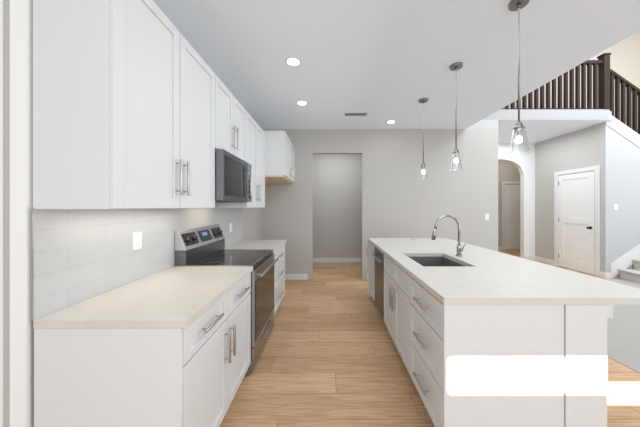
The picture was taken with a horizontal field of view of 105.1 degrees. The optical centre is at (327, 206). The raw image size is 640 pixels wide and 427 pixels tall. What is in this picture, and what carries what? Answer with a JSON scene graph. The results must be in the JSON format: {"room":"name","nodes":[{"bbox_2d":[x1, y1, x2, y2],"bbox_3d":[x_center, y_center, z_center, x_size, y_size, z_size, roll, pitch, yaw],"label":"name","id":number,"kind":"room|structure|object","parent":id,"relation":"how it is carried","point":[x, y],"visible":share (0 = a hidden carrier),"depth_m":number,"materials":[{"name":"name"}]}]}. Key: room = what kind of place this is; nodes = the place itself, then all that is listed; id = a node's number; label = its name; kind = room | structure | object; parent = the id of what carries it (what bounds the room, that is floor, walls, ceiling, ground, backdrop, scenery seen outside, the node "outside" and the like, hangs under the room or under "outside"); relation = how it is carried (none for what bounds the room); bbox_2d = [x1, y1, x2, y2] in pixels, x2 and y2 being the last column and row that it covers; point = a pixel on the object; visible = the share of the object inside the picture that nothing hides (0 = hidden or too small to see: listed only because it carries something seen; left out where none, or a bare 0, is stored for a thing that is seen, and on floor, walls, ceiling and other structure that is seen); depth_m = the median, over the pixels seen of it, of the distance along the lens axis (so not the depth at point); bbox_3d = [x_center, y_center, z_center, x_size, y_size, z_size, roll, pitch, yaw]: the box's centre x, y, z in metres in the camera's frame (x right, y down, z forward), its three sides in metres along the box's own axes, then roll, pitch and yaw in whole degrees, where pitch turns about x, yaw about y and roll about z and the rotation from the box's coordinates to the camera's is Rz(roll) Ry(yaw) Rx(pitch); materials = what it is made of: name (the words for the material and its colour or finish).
{"room":"kitchen","nodes":[
{"label":"kitchen","id":0,"kind":"room"},
{"bbox_2d":[0,0,33,426],"bbox_3d":[-3.640,-0.050,1.109,4.720,2.900,0.132,0,0,0],"label":"door frame","id":1,"kind":"structure","parent":0,"point":[16,205],"depth_m":1.04,"materials":[{"name":"grey wood"}]},
{"bbox_2d":[215,202,261,239],"bbox_3d":[-1.340,-0.050,3.017,0.120,2.900,3.647,0,0,0],"label":"wall","id":2,"kind":"structure","parent":0,"point":[251,217],"depth_m":4.10,"materials":[{"name":"grey paint"}]},
{"bbox_2d":[33,0,214,208],"bbox_3d":[-1.085,-0.545,1.540,0.388,1.110,0.960,0,0,0],"label":"upper cabinet","id":3,"kind":"object","parent":2,"relation":"attached to","point":[123,104],"visible":1,"depth_m":1.09,"materials":[{"name":"white wood"}]},
{"bbox_2d":[30,207,241,321],"bbox_3d":[-1.275,0.250,2.346,0.010,0.490,2.587,0,0,0],"label":"tile backsplash","id":4,"kind":"structure","parent":2,"relation":"attached to","point":[78,256],"depth_m":1.36,"materials":[{"name":"white tile"}]},
{"bbox_2d":[133,232,141,249],"bbox_3d":[-1.268,0.225,1.630,0.007,0.114,0.070,0,0,0],"label":"outlet","id":5,"kind":"object","parent":4,"relation":"attached to","point":[137,240],"visible":1,"depth_m":1.63,"materials":[{"name":"white plastic"}]},
{"bbox_2d":[215,74,246,161],"bbox_3d":[-1.085,-0.792,2.410,0.388,0.615,0.776,0,0,0],"label":"upper cabinet","id":6,"kind":"object","parent":2,"relation":"attached to","point":[230,124],"visible":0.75,"depth_m":2.33,"materials":[{"name":"white wood"}]},
{"bbox_2d":[215,149,251,201],"bbox_3d":[-1.046,-0.267,2.410,0.466,0.430,0.768,0,0,0],"label":"microwave","id":7,"kind":"object","parent":6,"relation":"attached to","point":[233,178],"visible":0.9,"depth_m":2.22,"materials":[{"name":"silver metal"}]},
{"bbox_2d":[216,112,264,207],"bbox_3d":[-1.085,-0.545,3.210,0.388,1.110,0.820,0,0,0],"label":"upper cabinet","id":8,"kind":"object","parent":2,"relation":"attached to","point":[255,146],"visible":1,"depth_m":3.15,"materials":[{"name":"white wood"}]},
{"bbox_2d":[264,131,294,183],"bbox_3d":[-0.941,-0.787,4.170,0.677,0.685,1.096,0,0,0],"label":"upper cabinet","id":9,"kind":"object","parent":2,"relation":"attached to","point":[279,158],"visible":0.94,"depth_m":3.62,"materials":[{"name":"white wood"}]},
{"bbox_2d":[313,154,360,257],"bbox_3d":[0.180,-0.050,6.260,1.560,2.900,0.120,0,0,0],"label":"wall","id":10,"kind":"structure","parent":0,"point":[336,205],"depth_m":6.18,"materials":[{"name":"grey paint"}]},
{"bbox_2d":[313,258,359,261],"bbox_3d":[0.180,1.345,6.191,1.260,0.110,0.016,0,0,0],"label":"baseboard","id":11,"kind":"structure","parent":10,"relation":"attached to","point":[314,259],"depth_m":6.19,"materials":[{"name":"white wood"}]},
{"bbox_2d":[262,120,497,279],"bbox_3d":[0.940,-0.140,4.780,4.680,3.080,0.120,0,0,0],"label":"wall","id":12,"kind":"structure","parent":0,"point":[399,199],"depth_m":4.70,"materials":[{"name":"grey paint"}]},
{"bbox_2d":[285,274,307,279],"bbox_3d":[-0.825,1.345,4.712,0.870,0.110,0.016,0,0,0],"label":"baseboard","id":13,"kind":"structure","parent":12,"relation":"attached to","point":[305,276],"depth_m":4.71,"materials":[{"name":"white wood"}]},
{"bbox_2d":[153,0,639,128],"bbox_3d":[-1.675,-1.650,2.000,8.650,0.300,14.000,0,0,0],"label":"ceiling","id":14,"kind":"structure","parent":0,"point":[381,62],"depth_m":2.36,"materials":[{"name":"white paint"}]},
{"bbox_2d":[285,57,300,66],"bbox_3d":[-0.360,-1.497,2.530,0.170,0.005,0.170,0,0,0],"label":"recessed light","id":15,"kind":"object","parent":14,"relation":"in","point":[293,61],"visible":1,"depth_m":2.52,"materials":[{"name":"white"}]},
{"bbox_2d":[296,100,307,105],"bbox_3d":[-0.375,-1.497,3.530,0.170,0.005,0.170,0,0,0],"label":"recessed light","id":16,"kind":"object","parent":14,"relation":"in","point":[301,102],"visible":1,"depth_m":3.51,"materials":[{"name":"white"}]},
{"bbox_2d":[344,112,367,115],"bbox_3d":[0.450,-1.495,3.950,0.380,0.009,0.150,0,0,0],"label":"ceiling vent","id":17,"kind":"object","parent":14,"relation":"in","point":[355,113],"visible":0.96,"depth_m":3.91,"materials":[{"name":"white metal"}]},
{"bbox_2d":[386,120,395,123],"bbox_3d":[1.110,-1.497,4.320,0.170,0.005,0.170,0,0,0],"label":"recessed light","id":18,"kind":"object","parent":14,"relation":"in","point":[390,121],"visible":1,"depth_m":4.31,"materials":[{"name":"white plastic"}]},
{"bbox_2d":[418,98,427,179],"bbox_3d":[1.335,-0.944,3.430,0.138,1.111,0.138,0,0,0],"label":"pendant light","id":19,"kind":"object","parent":14,"relation":"hanging from","point":[423,101],"visible":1,"depth_m":3.42,"materials":[{"name":"clear glass"}]},
{"bbox_2d":[449,62,462,170],"bbox_3d":[1.360,-0.944,2.600,0.138,1.111,0.138,0,0,0],"label":"pendant light","id":20,"kind":"object","parent":14,"relation":"hanging from","point":[456,66],"visible":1,"depth_m":2.59,"materials":[{"name":"clear glass"}]},
{"bbox_2d":[507,0,530,155],"bbox_3d":[1.395,-0.944,1.790,0.138,1.111,0.138,0,0,0],"label":"pendant light","id":21,"kind":"object","parent":14,"relation":"hanging from","point":[515,5],"visible":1,"depth_m":1.78,"materials":[{"name":"clear glass"}]},
{"bbox_2d":[219,250,639,426],"bbox_3d":[0.500,1.425,2.000,13.000,0.050,14.000,0,0,0],"label":"floor","id":22,"kind":"structure","parent":0,"point":[330,356],"depth_m":2.07,"materials":[{"name":"brown wood"}]},
{"bbox_2d":[33,266,252,426],"bbox_3d":[-0.934,0.944,1.538,0.674,0.912,0.966,0,0,0],"label":"base cabinet","id":23,"kind":"object","parent":22,"relation":"on","point":[170,347],"visible":0.98,"depth_m":1.06,"materials":[{"name":"white wood"}]},
{"bbox_2d":[175,225,278,373],"bbox_3d":[-0.910,0.800,2.410,0.715,1.200,0.770,0,0,0],"label":"range","id":24,"kind":"object","parent":22,"relation":"on","point":[202,246],"visible":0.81,"depth_m":2.27,"materials":[{"name":"silver metal"}]},
{"bbox_2d":[225,240,285,314],"bbox_3d":[-0.934,0.944,3.220,0.674,0.912,0.841,0,0,0],"label":"base cabinet","id":25,"kind":"object","parent":22,"relation":"on","point":[277,247],"visible":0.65,"depth_m":3.19,"materials":[{"name":"white wood"}]},
{"bbox_2d":[366,242,621,426],"bbox_3d":[1.063,0.963,2.564,0.953,0.876,2.507,0,0,0],"label":"kitchen island","id":26,"kind":"object","parent":22,"relation":"on","point":[482,337],"depth_m":1.32,"materials":[{"name":"white wood"}]},
{"bbox_2d":[371,247,383,317],"bbox_3d":[0.914,0.915,3.055,0.661,0.774,0.604,0,0,0],"label":"dishwasher","id":27,"kind":"object","parent":26,"relation":"in","point":[378,255],"visible":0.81,"depth_m":3.05,"materials":[{"name":"silver metal"}]},
{"bbox_2d":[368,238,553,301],"bbox_3d":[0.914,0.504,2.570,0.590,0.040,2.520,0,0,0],"label":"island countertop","id":28,"kind":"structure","parent":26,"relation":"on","point":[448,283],"depth_m":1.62,"materials":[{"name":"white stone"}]},
{"bbox_2d":[410,238,639,304],"bbox_3d":[1.530,0.504,2.570,0.641,0.040,2.520,0,0,0],"label":"island countertop","id":29,"kind":"structure","parent":26,"relation":"on","point":[566,285],"depth_m":1.71,"materials":[{"name":"white stone"}]},
{"bbox_2d":[406,254,461,265],"bbox_3d":[0.994,0.629,2.290,0.454,0.232,0.604,0,0,0],"label":"sink","id":30,"kind":"object","parent":29,"relation":"in","point":[426,259],"depth_m":2.58,"materials":[{"name":"grey metal"}]},
{"bbox_2d":[431,215,466,256],"bbox_3d":[1.176,0.280,2.396,0.309,0.407,0.108,0,0,0],"label":"faucet","id":31,"kind":"object","parent":29,"relation":"on","point":[459,249],"visible":1,"depth_m":2.41,"materials":[{"name":"silver metal"}]},
{"bbox_2d":[498,160,519,245],"bbox_3d":[5.290,-0.140,8.060,3.160,3.080,0.120,0,0,0],"label":"wall","id":32,"kind":"structure","parent":0,"point":[508,171],"depth_m":7.99,"materials":[{"name":"grey paint"}]},
{"bbox_2d":[502,181,519,249],"bbox_3d":[6.165,0.282,8.053,0.980,2.235,0.140,0,0,0],"label":"trim","id":33,"kind":"structure","parent":32,"relation":"attached to","point":[504,183],"depth_m":7.98,"materials":[{"name":"white wood"}]},
{"bbox_2d":[505,185,519,249],"bbox_3d":[6.164,0.330,7.989,0.776,2.124,0.122,0,0,0],"label":"hall door","id":34,"kind":"structure","parent":32,"relation":"in","point":[512,217],"depth_m":8.02,"materials":[{"name":"white wood"}]},
{"bbox_2d":[498,143,534,257],"bbox_3d":[4.365,-0.140,6.510,2.170,3.080,0.120,0,0,0],"label":"wall","id":35,"kind":"structure","parent":0,"point":[524,164],"depth_m":6.45,"materials":[{"name":"white paint"}]},
{"bbox_2d":[524,256,534,259],"bbox_3d":[5.295,1.345,6.442,0.270,0.110,0.016,0,0,0],"label":"baseboard","id":36,"kind":"structure","parent":35,"relation":"attached to","point":[525,257],"depth_m":6.44,"materials":[{"name":"white wood"}]},
{"bbox_2d":[483,109,611,119],"bbox_3d":[4.825,-1.780,6.860,4.350,0.200,4.280,0,0,0],"label":"floor","id":37,"kind":"structure","parent":0,"point":[556,114],"depth_m":4.72,"materials":[{"name":"grey paint"}]},
{"bbox_2d":[502,53,639,134],"bbox_3d":[5.635,-1.345,4.799,5.930,3.229,0.192,0,0,0],"label":"railing","id":38,"kind":"object","parent":37,"relation":"on","point":[627,92],"visible":0.6,"depth_m":4.76,"materials":[{"name":"brown wood"}]},
{"bbox_2d":[498,120,614,142],"bbox_3d":[5.140,-1.678,6.812,3.700,0.004,4.176,0,0,0],"label":"ceiling","id":39,"kind":"structure","parent":0,"point":[536,131],"depth_m":5.23,"materials":[{"name":"white paint"}]},
{"bbox_2d":[535,124,598,259],"bbox_3d":[5.510,-0.140,5.750,0.120,3.080,1.640,0,0,0],"label":"wall","id":40,"kind":"structure","parent":0,"point":[577,149],"depth_m":5.96,"materials":[{"name":"grey paint"}]},
{"bbox_2d":[535,256,553,264],"bbox_3d":[5.443,1.345,6.170,0.014,0.110,0.559,0,0,0],"label":"baseboard","id":41,"kind":"structure","parent":40,"relation":"attached to","point":[540,259],"depth_m":6.15,"materials":[{"name":"white wood"}]},
{"bbox_2d":[559,171,594,274],"bbox_3d":[5.424,0.330,5.396,0.122,2.124,0.776,0,0,0],"label":"door","id":42,"kind":"structure","parent":40,"relation":"in","point":[577,221],"depth_m":5.36,"materials":[{"name":"white wood"}]},
{"bbox_2d":[554,165,599,276],"bbox_3d":[5.502,0.282,5.394,0.140,2.235,0.980,0,0,0],"label":"trim","id":43,"kind":"structure","parent":40,"relation":"attached to","point":[596,169],"depth_m":5.16,"materials":[{"name":"white wood"}]},
{"bbox_2d":[504,31,639,130],"bbox_3d":[6.450,-3.090,6.010,7.860,2.420,0.120,0,0,0],"label":"wall","id":44,"kind":"structure","parent":0,"point":[625,59],"depth_m":5.94,"materials":[{"name":"beige paint"}]},
{"bbox_2d":[599,122,639,277],"bbox_3d":[7.525,-0.233,4.870,4.150,3.266,0.120,0,0,0],"label":"wall","id":45,"kind":"structure","parent":0,"point":[619,159],"depth_m":4.79,"materials":[{"name":"grey paint"}]},
{"bbox_2d":[606,114,639,147],"bbox_3d":[7.475,-0.330,4.803,4.050,3.077,0.013,0,0,0],"label":"trim","id":46,"kind":"structure","parent":45,"relation":"attached to","point":[625,131],"depth_m":4.80,"materials":[{"name":"white"}]},
{"bbox_2d":[610,244,639,277],"bbox_3d":[6.740,0.447,4.801,2.400,1.906,0.015,0,0,0],"label":"trim","id":47,"kind":"structure","parent":45,"relation":"attached to","point":[624,261],"depth_m":4.79,"materials":[{"name":"white wood"}]},
{"bbox_2d":[604,279,639,372],"bbox_3d":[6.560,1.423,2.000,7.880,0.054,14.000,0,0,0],"label":"wall","id":48,"kind":"structure","parent":0,"point":[623,335],"depth_m":2.70,"materials":[{"name":"grey paint"}]},
{"bbox_2d":[618,260,639,282],"bbox_3d":[6.804,0.657,4.276,2.273,1.475,1.032,0,0,0],"label":"stairs","id":49,"kind":"structure","parent":48,"relation":"on","point":[633,275],"depth_m":4.68,"materials":[{"name":"grey carpet"}]}
]}

